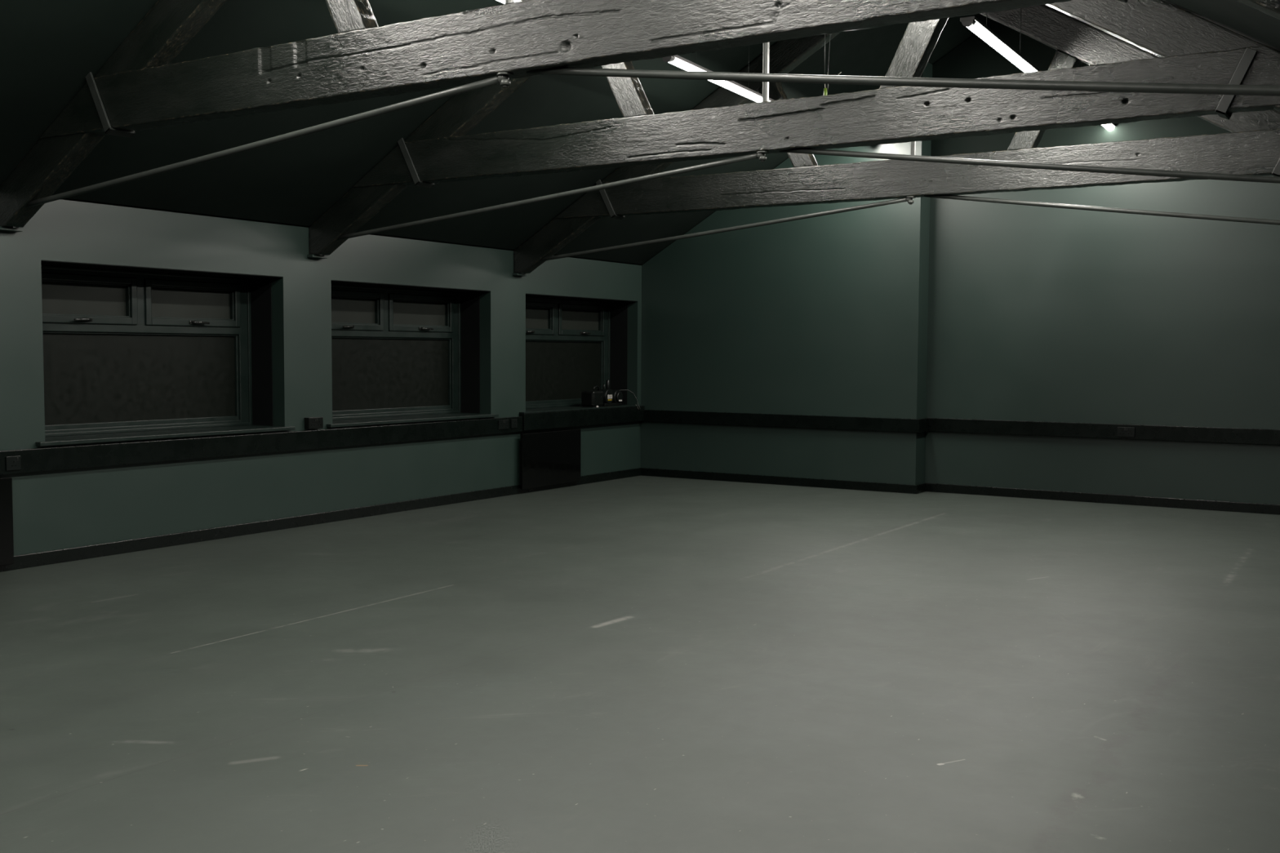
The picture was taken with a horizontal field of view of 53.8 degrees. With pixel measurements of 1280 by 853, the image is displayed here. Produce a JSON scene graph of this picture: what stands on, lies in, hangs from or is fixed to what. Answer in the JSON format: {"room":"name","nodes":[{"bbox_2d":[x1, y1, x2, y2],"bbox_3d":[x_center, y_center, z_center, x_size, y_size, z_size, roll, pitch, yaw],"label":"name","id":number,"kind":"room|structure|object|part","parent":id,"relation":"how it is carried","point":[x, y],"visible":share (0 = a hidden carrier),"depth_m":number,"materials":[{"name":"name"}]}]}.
{"room":"studio","nodes":[
{"label":"studio","id":0,"kind":"room"},
{"bbox_2d":[0,199,641,555],"bbox_3d":[-3.892,-0.283,7.958,0.450,2.280,14.962,2,4,32],"label":"wall","id":1,"kind":"structure","parent":0,"point":[64,508],"depth_m":9.48,"materials":[{"name":"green paint"}]},
{"bbox_2d":[0,477,13,565],"bbox_3d":[-4.100,0.594,7.193,0.075,0.527,1.065,2,4,32],"label":"heater","id":2,"kind":"object","parent":1,"relation":"attached to","point":[6,541],"visible":1,"depth_m":7.59,"materials":[{"name":"black metal"}]},
{"bbox_2d":[5,455,21,471],"bbox_3d":[-3.789,0.222,7.635,0.014,0.086,0.093,2,4,32],"label":"power socket","id":3,"kind":"object","parent":1,"relation":"attached to","point":[12,463],"visible":1,"depth_m":7.63,"materials":[{"name":"grey plastic"}]},
{"bbox_2d":[35,259,295,446],"bbox_3d":[-3.343,-0.516,8.739,0.472,1.172,2.057,2,4,32],"label":"window","id":4,"kind":"structure","parent":1,"relation":"in","point":[131,379],"depth_m":8.93,"materials":[{"name":"green paint"}]},
{"bbox_3d":[-3.701,-0.714,8.408,0.036,0.024,0.154,2,4,20],"label":"handle","id":5,"kind":"part","parent":4,"relation":"part of","materials":[{"name":"silver metal"}]},
{"bbox_3d":[-3.765,-0.856,8.462,0.012,0.225,0.726,2,4,32],"label":"glass pane","id":6,"kind":"part","parent":4,"relation":"part of","materials":[{"name":"glass"}]},
{"bbox_3d":[-3.739,-0.852,8.446,0.059,0.325,0.826,2,4,32],"label":"sash","id":7,"kind":"part","parent":4,"relation":"part of","materials":[{"name":"green paint"}]},
{"bbox_3d":[-3.530,-0.336,8.872,0.012,0.640,1.717,2,4,32],"label":"glass pane","id":8,"kind":"part","parent":4,"relation":"part of","materials":[{"name":"clear glass"}]},
{"bbox_3d":[-3.342,0.055,8.770,0.462,0.029,2.057,2,4,32],"label":"sill","id":9,"kind":"part","parent":4,"relation":"part of","materials":[{"name":"green paint"}]},
{"bbox_3d":[-3.288,-0.898,9.218,0.012,0.225,0.726,2,4,32],"label":"glass pane","id":10,"kind":"part","parent":4,"relation":"part of","materials":[{"name":"glass"}]},
{"bbox_3d":[-3.263,-0.894,9.202,0.059,0.325,0.826,2,4,32],"label":"sash","id":11,"kind":"part","parent":4,"relation":"part of","materials":[{"name":"green paint"}]},
{"bbox_3d":[-3.205,-0.758,9.195,0.036,0.024,0.154,4,5,44],"label":"handle","id":12,"kind":"part","parent":4,"relation":"part of","materials":[{"name":"silver metal"}]},
{"bbox_2d":[0,416,522,475],"bbox_3d":[-4.332,0.261,6.830,0.045,0.143,12.035,2,4,32],"label":"trim","id":13,"kind":"structure","parent":1,"relation":"attached to","point":[57,458],"depth_m":9.04,"materials":[{"name":"black paint"}]},
{"bbox_2d":[304,417,323,429],"bbox_3d":[-2.507,-0.027,9.706,0.054,0.087,0.147,2,4,32],"label":"power socket","id":14,"kind":"object","parent":1,"relation":"attached to","point":[310,423],"visible":1,"depth_m":9.67,"materials":[{"name":"black plastic"}]},
{"bbox_2d":[0,467,641,572],"bbox_3d":[-3.769,0.827,7.788,0.020,0.084,14.200,2,4,32],"label":"baseboard","id":15,"kind":"structure","parent":1,"relation":"attached to","point":[52,557],"depth_m":9.36,"materials":[{"name":"black paint"}]},
{"bbox_2d":[326,280,498,427],"bbox_3d":[-2.046,-0.631,10.796,0.472,1.172,2.086,2,4,32],"label":"window","id":16,"kind":"structure","parent":1,"relation":"in","point":[406,373],"depth_m":11.08,"materials":[{"name":"green paint"}]},
{"bbox_3d":[-2.408,-0.829,10.460,0.036,0.024,0.154,2,4,20],"label":"handle","id":17,"kind":"part","parent":16,"relation":"part of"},
{"bbox_3d":[-2.471,-0.971,10.514,0.012,0.225,0.741,2,4,32],"label":"glass pane","id":18,"kind":"part","parent":16,"relation":"part of","materials":[{"name":"glass"}]},
{"bbox_3d":[-2.445,-0.967,10.498,0.059,0.325,0.841,2,4,32],"label":"sash","id":19,"kind":"part","parent":16,"relation":"part of","materials":[{"name":"green paint"}]},
{"bbox_3d":[-2.232,-0.451,10.930,0.012,0.640,1.746,2,4,32],"label":"glass pane","id":20,"kind":"part","parent":16,"relation":"part of","materials":[{"name":"clear glass"}]},
{"bbox_3d":[-2.212,-0.640,10.907,0.072,1.117,1.954,2,4,32],"label":"frame","id":21,"kind":"part","parent":16,"relation":"part of","materials":[{"name":"green paint"}]},
{"bbox_3d":[-2.045,-0.060,10.828,0.462,0.029,2.086,2,4,32],"label":"sill","id":22,"kind":"part","parent":16,"relation":"part of","materials":[{"name":"green paint"}]},
{"bbox_3d":[-1.987,-1.014,11.282,0.012,0.225,0.741,2,4,32],"label":"glass pane","id":23,"kind":"part","parent":16,"relation":"part of","materials":[{"name":"grey glass"}]},
{"bbox_3d":[-1.961,-1.010,11.266,0.059,0.325,0.841,2,4,32],"label":"sash","id":24,"kind":"part","parent":16,"relation":"part of","materials":[{"name":"green paint"}]},
{"bbox_3d":[-1.903,-0.873,11.259,0.036,0.024,0.154,4,5,44],"label":"handle","id":25,"kind":"part","parent":16,"relation":"part of","materials":[{"name":"silver metal"}]},
{"bbox_2d":[497,419,508,429],"bbox_3d":[-1.258,-0.018,11.647,0.014,0.086,0.147,2,4,32],"label":"power socket","id":26,"kind":"object","parent":1,"relation":"attached to","point":[504,424],"visible":1,"depth_m":11.64,"materials":[{"name":"grey plastic"}]},
{"bbox_2d":[511,418,517,428],"bbox_3d":[-1.173,-0.028,11.782,0.014,0.086,0.086,2,4,32],"label":"power socket","id":27,"kind":"object","parent":1,"relation":"attached to","point":[513,421],"visible":1,"depth_m":11.77,"materials":[{"name":"grey plastic"}]},
{"bbox_2d":[519,428,581,489],"bbox_3d":[-0.880,0.308,12.299,0.075,0.527,0.960,2,4,32],"label":"heater","id":28,"kind":"object","parent":1,"relation":"attached to","point":[549,458],"visible":1,"depth_m":12.23,"materials":[{"name":"black metal"}]},
{"bbox_3d":[-0.892,0.306,12.306,0.046,0.380,0.860,2,4,32],"label":"mounting frame","id":29,"kind":"part","parent":28,"relation":"part of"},
{"bbox_2d":[519,405,644,431],"bbox_3d":[-0.548,-0.093,12.809,0.065,0.162,2.135,2,4,32],"label":"trim","id":30,"kind":"structure","parent":1,"relation":"attached to","point":[550,420],"depth_m":12.67,"materials":[{"name":"black paint"}]},
{"bbox_2d":[519,293,645,413],"bbox_3d":[-0.717,-0.749,12.896,0.480,1.172,2.158,2,4,32],"label":"window","id":31,"kind":"structure","parent":1,"relation":"in","point":[558,367],"depth_m":13.28,"materials":[{"name":"green paint"}]},
{"bbox_3d":[-1.143,-1.089,12.619,0.012,0.225,0.751,2,4,32],"label":"glass pane","id":32,"kind":"part","parent":31,"relation":"part of","materials":[{"name":"glass"}]},
{"bbox_3d":[-1.117,-1.084,12.603,0.059,0.325,0.851,2,4,32],"label":"sash","id":33,"kind":"part","parent":31,"relation":"part of","materials":[{"name":"green paint"}]},
{"bbox_3d":[-0.901,-0.569,13.040,0.012,0.640,1.766,2,4,32],"label":"glass pane","id":34,"kind":"part","parent":31,"relation":"part of","materials":[{"name":"clear glass"}]},
{"bbox_3d":[-0.882,-0.758,13.017,0.072,1.117,1.974,2,4,32],"label":"frame","id":35,"kind":"part","parent":31,"relation":"part of","materials":[{"name":"green paint"}]},
{"bbox_3d":[-0.653,-1.132,13.396,0.012,0.225,0.751,2,4,32],"label":"glass pane","id":36,"kind":"part","parent":31,"relation":"part of","materials":[{"name":"glass"}]},
{"bbox_3d":[-0.628,-1.128,13.380,0.059,0.325,0.851,2,4,32],"label":"sash","id":37,"kind":"part","parent":31,"relation":"part of","materials":[{"name":"green paint"}]},
{"bbox_3d":[-0.715,-0.178,12.928,0.470,0.030,2.158,2,4,32],"label":"sill","id":38,"kind":"part","parent":31,"relation":"part of","materials":[{"name":"green paint"}]},
{"bbox_2d":[581,379,640,410],"bbox_3d":[-0.332,-0.327,13.386,0.240,0.332,0.766,3,5,42],"label":"pump","id":39,"kind":"object","parent":31,"relation":"on","point":[603,397],"visible":1,"depth_m":13.25,"materials":[{"name":"black plastic"}]},
{"bbox_3d":[-0.278,-0.318,13.488,0.165,0.148,0.148,2,4,32],"label":"motor","id":40,"kind":"part","parent":39,"relation":"part of","materials":[{"name":"grey metal"}]},
{"bbox_2d":[0,475,1279,852],"bbox_3d":[-0.514,1.059,5.903,8.450,0.120,14.962,2,4,32],"label":"floor","id":41,"kind":"structure","parent":0,"point":[641,664],"depth_m":5.20,"materials":[{"name":"grey concrete"}]},
{"bbox_2d":[0,0,1279,265],"bbox_3d":[-0.537,-2.356,5.727,8.350,2.582,14.962,2,4,32],"label":"ceiling","id":42,"kind":"structure","parent":0,"point":[48,48],"depth_m":8.65,"materials":[{"name":"black paint"}]},
{"bbox_2d":[497,0,524,3],"bbox_3d":[-0.704,-2.712,7.356,0.092,0.563,1.864,2,4,28],"label":"light","id":43,"kind":"object","parent":42,"relation":"attached to","point":[501,1],"visible":0.02,"depth_m":7.24,"materials":[{"name":"white plastic"}]},
{"bbox_2d":[0,0,1279,231],"bbox_3d":[-0.633,-2.255,5.516,7.520,2.436,0.166,2,4,32],"label":"roof truss","id":44,"kind":"object","parent":42,"relation":"attached to","point":[137,88],"visible":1,"depth_m":5.69,"materials":[{"name":"paint"}]},
{"bbox_3d":[-3.792,-1.185,7.575,0.060,0.021,0.154,2,4,32],"label":"bearing plate","id":45,"kind":"part","parent":44,"relation":"part of","materials":[{"name":"grey paint"}]},
{"bbox_3d":[-2.113,-1.407,6.459,3.596,0.380,0.032,2,4,32],"label":"tie rod","id":46,"kind":"part","parent":44,"relation":"part of","materials":[{"name":"paint"}]},
{"bbox_3d":[-0.563,-2.617,5.443,0.032,1.609,0.026,2,4,32],"label":"king rod","id":47,"kind":"part","parent":44,"relation":"part of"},
{"bbox_3d":[0.917,-1.260,4.585,3.319,0.474,0.032,2,4,32],"label":"tie rod","id":48,"kind":"part","parent":44,"relation":"part of","materials":[{"name":"paint"}]},
{"bbox_2d":[662,54,712,71],"bbox_3d":[0.298,-2.532,8.879,0.092,0.084,0.787,2,4,28],"label":"light","id":49,"kind":"object","parent":42,"relation":"hanging from","point":[679,61],"depth_m":8.84,"materials":[{"name":"white plastic"}]},
{"bbox_2d":[708,80,762,102],"bbox_3d":[0.694,-2.578,9.608,0.092,0.084,0.984,2,4,28],"label":"light","id":50,"kind":"object","parent":42,"relation":"hanging from","point":[735,86],"depth_m":9.70,"materials":[{"name":"white plastic"}]},
{"bbox_2d":[668,57,762,102],"bbox_3d":[0.626,-2.570,9.483,0.064,0.030,1.734,2,4,28],"label":"diffuser","id":51,"kind":"object","parent":50,"relation":"attached to","point":[688,65],"depth_m":9.46,"materials":[{"name":"white plastic"}]},
{"bbox_2d":[306,0,1279,258],"bbox_3d":[0.689,-2.372,7.611,7.520,2.436,0.166,2,4,32],"label":"roof truss","id":52,"kind":"object","parent":42,"relation":"attached to","point":[1190,47],"visible":0.81,"depth_m":7.24,"materials":[{"name":"paint"}]},
{"bbox_3d":[-2.471,-1.302,9.671,0.060,0.021,0.154,2,4,32],"label":"bearing plate","id":53,"kind":"part","parent":52,"relation":"part of","materials":[{"name":"grey paint"}]},
{"bbox_3d":[-0.792,-1.524,8.554,3.596,0.380,0.032,2,4,32],"label":"tie rod","id":54,"kind":"part","parent":52,"relation":"part of","materials":[{"name":"paint"}]},
{"bbox_3d":[0.759,-2.734,7.538,0.032,1.609,0.026,2,4,32],"label":"king rod","id":55,"kind":"part","parent":52,"relation":"part of","materials":[{"name":"silver metal"}]},
{"bbox_3d":[2.239,-1.378,6.681,3.319,0.474,0.032,2,4,32],"label":"tie rod","id":56,"kind":"part","parent":52,"relation":"part of","materials":[{"name":"paint"}]},
{"bbox_2d":[823,34,841,95],"bbox_3d":[1.364,-2.943,8.956,0.155,1.229,0.030,2,4,32],"label":"hanging cable","id":57,"kind":"object","parent":42,"relation":"hanging from","point":[825,90],"visible":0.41,"depth_m":9.00,"materials":[{"name":"black"}]},
{"bbox_2d":[512,4,1279,275],"bbox_3d":[2.037,-2.492,9.749,7.520,2.436,0.166,2,4,32],"label":"roof truss","id":58,"kind":"object","parent":42,"relation":"attached to","point":[1252,146],"visible":0.76,"depth_m":9.55,"materials":[{"name":"paint"}]},
{"bbox_3d":[-1.123,-1.422,11.808,0.060,0.021,0.154,2,4,32],"label":"bearing plate","id":59,"kind":"part","parent":58,"relation":"part of","materials":[{"name":"grey paint"}]},
{"bbox_3d":[0.556,-1.644,10.692,3.596,0.380,0.032,2,4,32],"label":"tie rod","id":60,"kind":"part","parent":58,"relation":"part of","materials":[{"name":"paint"}]},
{"bbox_3d":[2.107,-2.853,9.676,0.032,1.609,0.026,2,4,32],"label":"king rod","id":61,"kind":"part","parent":58,"relation":"part of","materials":[{"name":"silver metal"}]},
{"bbox_3d":[3.587,-1.497,8.818,3.319,0.474,0.032,2,4,32],"label":"tie rod","id":62,"kind":"part","parent":58,"relation":"part of","materials":[{"name":"paint"}]},
{"bbox_2d":[960,8,1040,72],"bbox_3d":[2.428,-2.756,8.402,0.092,0.562,1.711,2,4,30],"label":"light","id":63,"kind":"object","parent":42,"relation":"attached to","point":[973,23],"visible":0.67,"depth_m":8.21,"materials":[{"name":"white plastic"}]},
{"bbox_2d":[967,22,1035,72],"bbox_3d":[2.426,-2.497,8.417,0.064,0.030,1.581,2,4,30],"label":"diffuser","id":64,"kind":"object","parent":63,"relation":"attached to","point":[980,29],"depth_m":8.29,"materials":[{"name":"white plastic"}]},
{"bbox_2d":[1102,123,1115,130],"bbox_3d":[3.787,-2.877,10.556,0.092,0.562,1.811,2,4,31],"label":"light","id":65,"kind":"object","parent":42,"relation":"attached to","point":[1110,126],"visible":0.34,"depth_m":11.15,"materials":[{"name":"white"}]},
{"bbox_2d":[640,20,1279,504],"bbox_3d":[3.497,-1.577,11.778,7.900,4.491,0.512,2,4,32],"label":"wall","id":66,"kind":"structure","parent":0,"point":[928,307],"depth_m":11.95,"materials":[{"name":"green paint"}]},
{"bbox_2d":[641,467,1279,515],"bbox_3d":[3.294,0.624,11.869,7.580,0.084,0.282,2,4,32],"label":"baseboard","id":67,"kind":"structure","parent":66,"relation":"attached to","point":[1253,508],"depth_m":12.04,"materials":[{"name":"black paint"}]},
{"bbox_2d":[643,409,1279,444],"bbox_3d":[3.284,0.010,11.829,7.600,0.130,0.302,2,4,32],"label":"trim","id":68,"kind":"structure","parent":66,"relation":"attached to","point":[1161,433],"depth_m":12.01,"materials":[{"name":"black paint"}]}
]}

